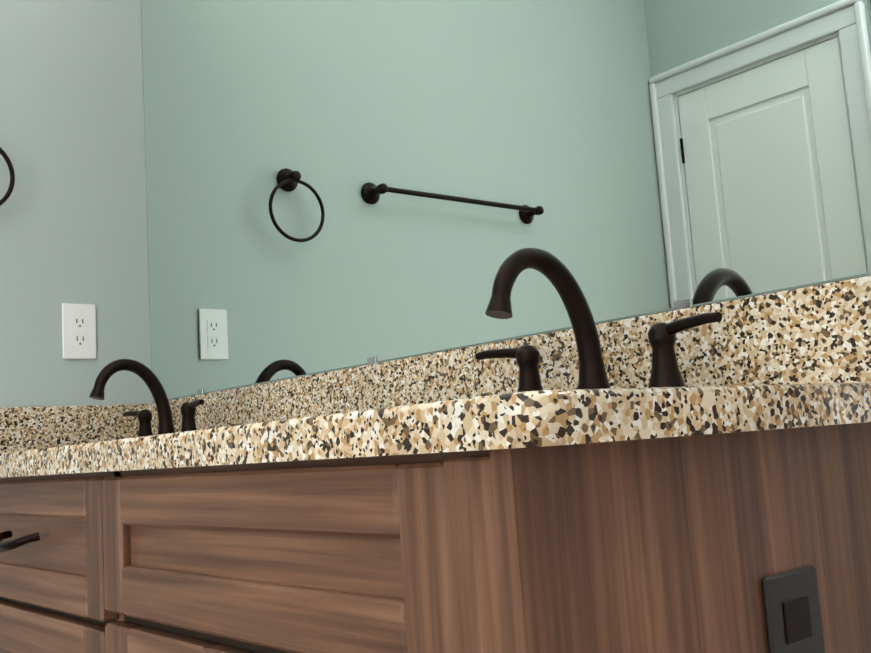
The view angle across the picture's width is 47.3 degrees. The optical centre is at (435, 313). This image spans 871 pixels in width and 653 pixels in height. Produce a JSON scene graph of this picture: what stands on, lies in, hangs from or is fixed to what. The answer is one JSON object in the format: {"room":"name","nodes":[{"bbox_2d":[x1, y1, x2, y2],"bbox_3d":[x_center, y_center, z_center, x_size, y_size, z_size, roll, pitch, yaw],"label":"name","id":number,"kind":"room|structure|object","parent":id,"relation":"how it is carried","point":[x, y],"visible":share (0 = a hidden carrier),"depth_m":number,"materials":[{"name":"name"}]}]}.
{"room":"bathroom","nodes":[
{"label":"bathroom","id":0,"kind":"room"},
{"bbox_2d":[0,0,151,407],"bbox_3d":[-1.468,-0.212,1.730,2.220,2.770,0.120,2,-10,-40],"label":"wall","id":1,"kind":"structure","parent":0,"point":[73,218],"depth_m":2.21,"materials":[{"name":"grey paint"}]},
{"bbox_2d":[0,147,14,205],"bbox_3d":[-0.961,-0.304,2.056,0.165,0.203,0.052,2,-10,-40],"label":"towel ring","id":2,"kind":"object","parent":1,"relation":"attached to","point":[12,177],"visible":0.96,"depth_m":2.08,"materials":[{"name":"black metal"}]},
{"bbox_2d":[0,405,123,451],"bbox_3d":[-0.853,0.249,2.061,0.532,0.107,0.020,2,-10,-40],"label":"backsplash","id":3,"kind":"structure","parent":1,"relation":"attached to","point":[20,427],"depth_m":2.08,"materials":[{"name":"stone"}]},
{"bbox_2d":[62,303,96,358],"bbox_3d":[-0.779,0.040,2.174,0.074,0.122,0.006,2,-10,-40],"label":"electrical outlet","id":4,"kind":"object","parent":1,"relation":"attached to","point":[78,331],"visible":1,"depth_m":2.17,"materials":[{"name":"white plastic"}]},
{"bbox_2d":[176,276,870,423],"bbox_3d":[-0.088,0.133,1.575,0.021,0.107,1.763,2,-10,-40],"label":"backsplash","id":5,"kind":"structure","parent":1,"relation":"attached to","point":[823,331],"depth_m":1.07,"materials":[{"name":"stone"}]},
{"bbox_2d":[141,0,870,402],"bbox_3d":[0.516,-0.444,0.983,0.130,2.770,3.840,2,-10,-40],"label":"vanity mirror","id":6,"kind":"object","parent":5,"relation":"on","point":[337,184],"depth_m":1.44,"materials":[{"name":"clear mirror"}]},
{"bbox_3d":[-0.994,0.934,-0.143,3.680,0.050,3.240,2,-10,-40],"label":"floor","id":7,"kind":"structure","parent":0,"visible":0},
{"bbox_2d":[0,420,870,652],"bbox_3d":[-0.286,0.629,1.338,0.600,0.846,1.732,2,-10,-40],"label":"bathroom vanity","id":8,"kind":"object","parent":7,"relation":"on","point":[692,480],"depth_m":0.73,"materials":[{"name":"brown wood"}]},
{"bbox_2d":[0,376,870,463],"bbox_3d":[-0.289,0.193,1.395,0.557,0.032,1.763,2,-10,-40],"label":"countertop","id":9,"kind":"structure","parent":8,"relation":"on","point":[613,413],"depth_m":0.68,"materials":[{"name":"stone"}]},
{"bbox_2d":[88,359,211,435],"bbox_3d":[-0.584,0.178,1.932,0.179,0.178,0.358,2,-10,-40],"label":"faucet","id":10,"kind":"object","parent":9,"relation":"on","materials":[{"name":"black metal"}]},
{"bbox_2d":[472,248,735,387],"bbox_3d":[0.125,0.018,1.082,0.179,0.178,0.358,2,-10,-40],"label":"faucet","id":11,"kind":"object","parent":9,"relation":"on","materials":[{"name":"black metal"}]}
]}

